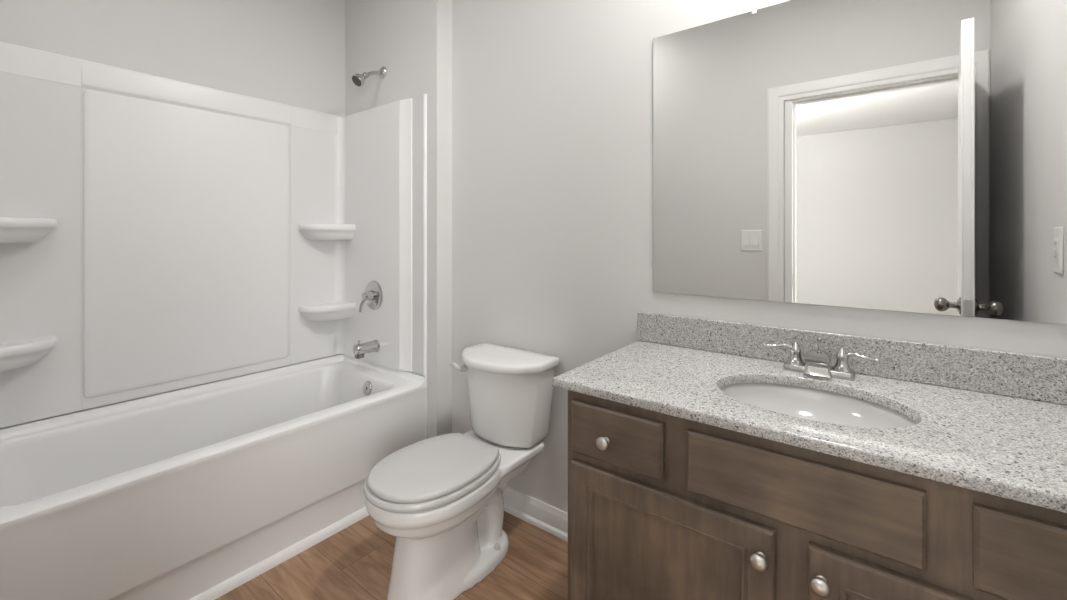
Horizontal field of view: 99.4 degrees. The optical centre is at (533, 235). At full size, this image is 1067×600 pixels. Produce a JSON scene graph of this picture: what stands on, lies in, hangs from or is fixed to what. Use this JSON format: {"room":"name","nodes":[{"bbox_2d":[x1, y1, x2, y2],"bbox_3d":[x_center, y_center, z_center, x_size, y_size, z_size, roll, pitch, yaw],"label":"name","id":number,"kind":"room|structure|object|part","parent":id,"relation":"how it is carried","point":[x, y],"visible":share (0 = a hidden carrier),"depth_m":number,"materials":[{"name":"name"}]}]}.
{"room":"bathroom","nodes":[
{"label":"bathroom","id":0,"kind":"room"},
{"bbox_2d":[0,0,344,428],"bbox_3d":[-1.574,-0.140,2.172,0.100,2.740,1.765,0,0,37],"label":"wall","id":1,"kind":"structure","parent":0,"point":[289,52],"depth_m":2.14,"materials":[{"name":"white paint"}]},
{"bbox_2d":[0,41,426,427],"bbox_3d":[-1.262,-0.004,1.882,0.746,1.392,1.451,0,0,37],"label":"tub surround","id":2,"kind":"object","parent":1,"relation":"attached to","point":[158,234],"visible":1,"depth_m":2.06,"materials":[{"name":"white plastic"}]},
{"bbox_2d":[0,336,56,371],"bbox_3d":[-1.852,0.426,1.592,0.149,0.088,0.254,0,0,37],"label":"corner shelf","id":3,"kind":"object","parent":2,"relation":"attached to","point":[16,352],"depth_m":1.62,"materials":[{"name":"white plastic"}]},
{"bbox_2d":[0,217,56,242],"bbox_3d":[-1.852,-0.018,1.592,0.149,0.088,0.254,0,0,37],"label":"corner shelf","id":4,"kind":"object","parent":2,"relation":"attached to","point":[12,229],"depth_m":1.61,"materials":[{"name":"white plastic"}]},
{"bbox_2d":[298,302,354,320],"bbox_3d":[-1.145,0.426,2.516,0.149,0.088,0.254,0,0,37],"label":"corner shelf","id":5,"kind":"object","parent":2,"relation":"attached to","point":[307,311],"depth_m":2.48,"materials":[{"name":"white plastic"}]},
{"bbox_2d":[298,224,354,239],"bbox_3d":[-1.145,-0.018,2.516,0.149,0.088,0.254,0,0,37],"label":"corner shelf","id":6,"kind":"object","parent":2,"relation":"attached to","point":[305,231],"depth_m":2.47,"materials":[{"name":"white plastic"}]},
{"bbox_2d":[353,339,379,358],"bbox_3d":[-0.887,0.594,2.393,0.068,0.091,0.126,0,0,37],"label":"tub spout","id":7,"kind":"object","parent":2,"relation":"attached to","point":[359,350],"visible":1,"depth_m":2.37,"materials":[{"name":"silver metal"}]},
{"bbox_2d":[354,353,363,358],"bbox_3d":[-0.909,0.623,2.365,0.042,0.033,0.048,0,0,37],"label":"outlet","id":8,"kind":"object","parent":7,"relation":"attached to","point":[357,355],"depth_m":2.34,"materials":[{"name":"silver metal"}]},
{"bbox_2d":[359,281,382,311],"bbox_3d":[-0.887,0.328,2.426,0.160,0.167,0.074,0,0,37],"label":"shower valve","id":9,"kind":"object","parent":2,"relation":"attached to","point":[373,294],"visible":1,"depth_m":2.42,"materials":[{"name":"silver metal"}]},
{"bbox_3d":[-0.909,0.367,2.417,0.049,0.089,0.025,0,0,-3],"label":"lever","id":10,"kind":"part","parent":9,"relation":"part of","materials":[{"name":"silver metal"}]},
{"bbox_3d":[-0.829,-0.002,2.445,0.743,1.388,0.029,0,0,37],"label":"panel","id":11,"kind":"part","parent":2,"relation":"part of","materials":[{"name":"white plastic"}]},
{"bbox_2d":[215,511,567,599],"bbox_3d":[-0.365,1.255,1.246,3.145,0.050,1.765,0,0,37],"label":"floor","id":12,"kind":"structure","parent":0,"point":[355,562],"depth_m":1.66,"materials":[{"name":"wood"}]},
{"bbox_2d":[0,354,426,599],"bbox_3d":[-1.250,0.963,1.881,0.742,0.534,1.432,0,0,37],"label":"bathtub","id":13,"kind":"object","parent":12,"relation":"on","point":[174,495],"visible":0.96,"depth_m":1.66,"materials":[{"name":"white plastic"}]},
{"bbox_2d":[189,506,368,599],"bbox_3d":[-0.972,1.212,1.677,0.016,0.036,1.420,0,0,37],"label":"trim","id":14,"kind":"structure","parent":13,"relation":"attached to","point":[237,580],"depth_m":1.69,"materials":[{"name":"white paint"}]},
{"bbox_3d":[-0.857,0.787,2.327,0.073,0.072,0.025,0,0,37],"label":"overflow plate","id":15,"kind":"part","parent":13,"relation":"part of","materials":[{"name":"silver metal"}]},
{"bbox_2d":[363,343,559,599],"bbox_3d":[-0.277,0.863,1.690,0.425,0.735,0.723,0,0,37],"label":"toilet","id":16,"kind":"object","parent":12,"relation":"on","point":[441,499],"visible":1,"depth_m":1.60,"materials":[{"name":"white ceramic"}]},
{"bbox_3d":[-0.356,0.830,1.587,0.374,0.022,0.463,0,0,37],"label":"seat","id":17,"kind":"part","parent":16,"relation":"part of","materials":[{"name":"grey plastic"}]},
{"bbox_3d":[-0.353,0.805,1.591,0.355,0.021,0.448,0,0,37],"label":"seat lid","id":18,"kind":"part","parent":16,"relation":"part of","materials":[{"name":"grey plastic"}]},
{"bbox_3d":[-0.283,1.037,1.683,0.374,0.386,0.693,0,0,37],"label":"bowl","id":19,"kind":"part","parent":16,"relation":"part of","materials":[{"name":"white ceramic"}]},
{"bbox_3d":[-0.321,0.559,1.917,0.076,0.034,0.037,0,0,37],"label":"flush lever","id":20,"kind":"part","parent":16,"relation":"part of","materials":[{"name":"grey plastic"}]},
{"bbox_3d":[-0.132,0.684,1.880,0.396,0.308,0.232,0,0,37],"label":"tank","id":21,"kind":"part","parent":16,"relation":"part of","materials":[{"name":"white ceramic"}]},
{"bbox_3d":[-0.136,0.514,1.875,0.425,0.038,0.257,0,0,37],"label":"tank lid","id":22,"kind":"part","parent":16,"relation":"part of","materials":[{"name":"white ceramic"}]},
{"bbox_2d":[568,390,1066,599],"bbox_3d":[0.663,0.819,1.077,1.073,0.823,0.578,0,0,37],"label":"vanity cabinet","id":23,"kind":"object","parent":12,"relation":"on","point":[661,506],"visible":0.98,"depth_m":0.91,"materials":[{"name":"brown wood"}]},
{"bbox_3d":[0.172,0.508,1.109,0.033,0.033,0.030,0,0,37],"label":"knob","id":24,"kind":"part","parent":23,"relation":"part of","materials":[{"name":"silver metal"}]},
{"bbox_3d":[0.201,0.499,1.117,0.247,0.133,0.019,0,0,37],"label":"drawer","id":25,"kind":"part","parent":23,"relation":"part of","materials":[{"name":"brown wood"}]},
{"bbox_3d":[0.291,0.848,1.047,0.479,0.515,0.019,0,0,37],"label":"door","id":26,"kind":"part","parent":23,"relation":"part of","materials":[{"name":"brown wood"}]},
{"bbox_3d":[0.448,0.645,0.897,0.033,0.033,0.030,0,0,37],"label":"knob","id":27,"kind":"part","parent":23,"relation":"part of","materials":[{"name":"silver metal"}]},
{"bbox_3d":[0.503,0.499,0.885,0.402,0.133,0.019,0,0,37],"label":"false drawer","id":28,"kind":"part","parent":23,"relation":"part of","materials":[{"name":"brown wood"}]},
{"bbox_2d":[552,341,1066,512],"bbox_3d":[0.664,0.393,1.093,1.122,0.024,0.555,0,0,37],"label":"countertop","id":29,"kind":"structure","parent":23,"relation":"on","point":[1013,448],"depth_m":0.95,"materials":[{"name":"stone"}]},
{"bbox_2d":[720,383,916,427],"bbox_3d":[0.650,0.463,1.071,0.449,0.114,0.352,0,0,37],"label":"sink","id":30,"kind":"object","parent":29,"relation":"in","point":[796,401],"visible":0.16,"depth_m":1.18,"materials":[{"name":"grey ceramic"}]},
{"bbox_2d":[763,337,879,380],"bbox_3d":[0.775,0.332,1.234,0.272,0.096,0.097,0,0,37],"label":"faucet","id":31,"kind":"object","parent":29,"relation":"on","point":[816,362],"visible":1,"depth_m":1.22,"materials":[{"name":"silver metal"}]},
{"bbox_3d":[0.706,0.319,1.304,0.079,0.017,0.014,0,0,23],"label":"lever","id":32,"kind":"part","parent":31,"relation":"part of","materials":[{"name":"silver metal"}]},
{"bbox_3d":[0.745,0.335,1.284,0.053,0.069,0.053,0,0,37],"label":"handle","id":33,"kind":"part","parent":31,"relation":"part of","materials":[{"name":"silver metal"}]},
{"bbox_3d":[0.773,0.348,1.231,0.068,0.062,0.090,0,0,37],"label":"spout","id":34,"kind":"part","parent":31,"relation":"part of","materials":[{"name":"silver metal"}]},
{"bbox_3d":[0.800,0.327,1.267,0.013,0.085,0.013,0,0,37],"label":"lift rod","id":35,"kind":"part","parent":31,"relation":"part of","materials":[{"name":"silver metal"}]},
{"bbox_3d":[0.788,0.371,1.251,0.166,0.020,0.054,0,0,37],"label":"plate","id":36,"kind":"part","parent":31,"relation":"part of","materials":[{"name":"silver metal"}]},
{"bbox_3d":[0.831,0.335,1.218,0.053,0.069,0.053,0,0,37],"label":"handle","id":37,"kind":"part","parent":31,"relation":"part of","materials":[{"name":"silver metal"}]},
{"bbox_3d":[0.861,0.319,1.185,0.014,0.017,0.079,0,0,-38],"label":"lever","id":38,"kind":"part","parent":31,"relation":"part of","materials":[{"name":"silver metal"}]},
{"bbox_3d":[0.530,0.645,0.835,0.033,0.033,0.030,0,0,37],"label":"knob","id":39,"kind":"part","parent":23,"relation":"part of","materials":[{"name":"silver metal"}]},
{"bbox_3d":[0.717,0.848,0.721,0.479,0.515,0.019,0,0,37],"label":"door","id":40,"kind":"part","parent":23,"relation":"part of","materials":[{"name":"brown wood"}]},
{"bbox_3d":[0.806,0.499,0.653,0.247,0.133,0.019,0,0,37],"label":"drawer","id":41,"kind":"part","parent":23,"relation":"part of","materials":[{"name":"brown wood"}]},
{"bbox_2d":[345,0,451,438],"bbox_3d":[-0.732,-0.140,2.515,0.819,2.740,0.198,0,0,37],"label":"wall","id":42,"kind":"structure","parent":0,"point":[412,39],"depth_m":2.25,"materials":[{"name":"white paint"}]},
{"bbox_2d":[351,66,386,86],"bbox_3d":[-0.869,-0.842,2.381,0.069,0.145,0.180,0,0,37],"label":"shower","id":43,"kind":"object","parent":42,"relation":"attached to","point":[358,79],"visible":1,"depth_m":2.35,"materials":[{"name":"silver metal"}]},
{"bbox_3d":[-0.847,-0.859,2.411,0.019,0.056,0.106,0,0,37],"label":"arm","id":44,"kind":"part","parent":43,"relation":"part of","materials":[{"name":"silver metal"}]},
{"bbox_2d":[424,376,426,438],"bbox_3d":[-0.534,0.961,2.232,0.016,0.538,0.010,0,0,37],"label":"trim","id":45,"kind":"structure","parent":42,"relation":"attached to","point":[424,376],"depth_m":2.23,"materials":[{"name":"white paint"}]},
{"bbox_2d":[452,0,1066,512],"bbox_3d":[0.459,-0.140,1.664,2.146,2.740,0.100,0,0,37],"label":"wall","id":46,"kind":"structure","parent":0,"point":[552,100],"depth_m":1.85,"materials":[{"name":"white paint"}]},
{"bbox_2d":[503,486,567,541],"bbox_3d":[0.005,1.181,1.932,1.009,0.098,0.026,0,0,37],"label":"baseboard","id":47,"kind":"structure","parent":46,"relation":"attached to","point":[544,516],"depth_m":1.92,"materials":[{"name":"white paint"}]},
{"bbox_2d":[637,312,1066,404],"bbox_3d":[0.827,0.329,1.306,1.122,0.102,0.019,0,0,37],"label":"backsplash","id":48,"kind":"structure","parent":46,"relation":"attached to","point":[1019,375],"depth_m":1.20,"materials":[{"name":"stone"}]},
{"bbox_2d":[653,0,1066,323],"bbox_3d":[0.844,-0.261,1.298,1.047,0.923,0.012,0,0,37],"label":"wall mirror","id":49,"kind":"object","parent":46,"relation":"attached to","point":[894,155],"visible":1,"depth_m":1.24,"materials":[{"name":"grey mirror"}]}
]}

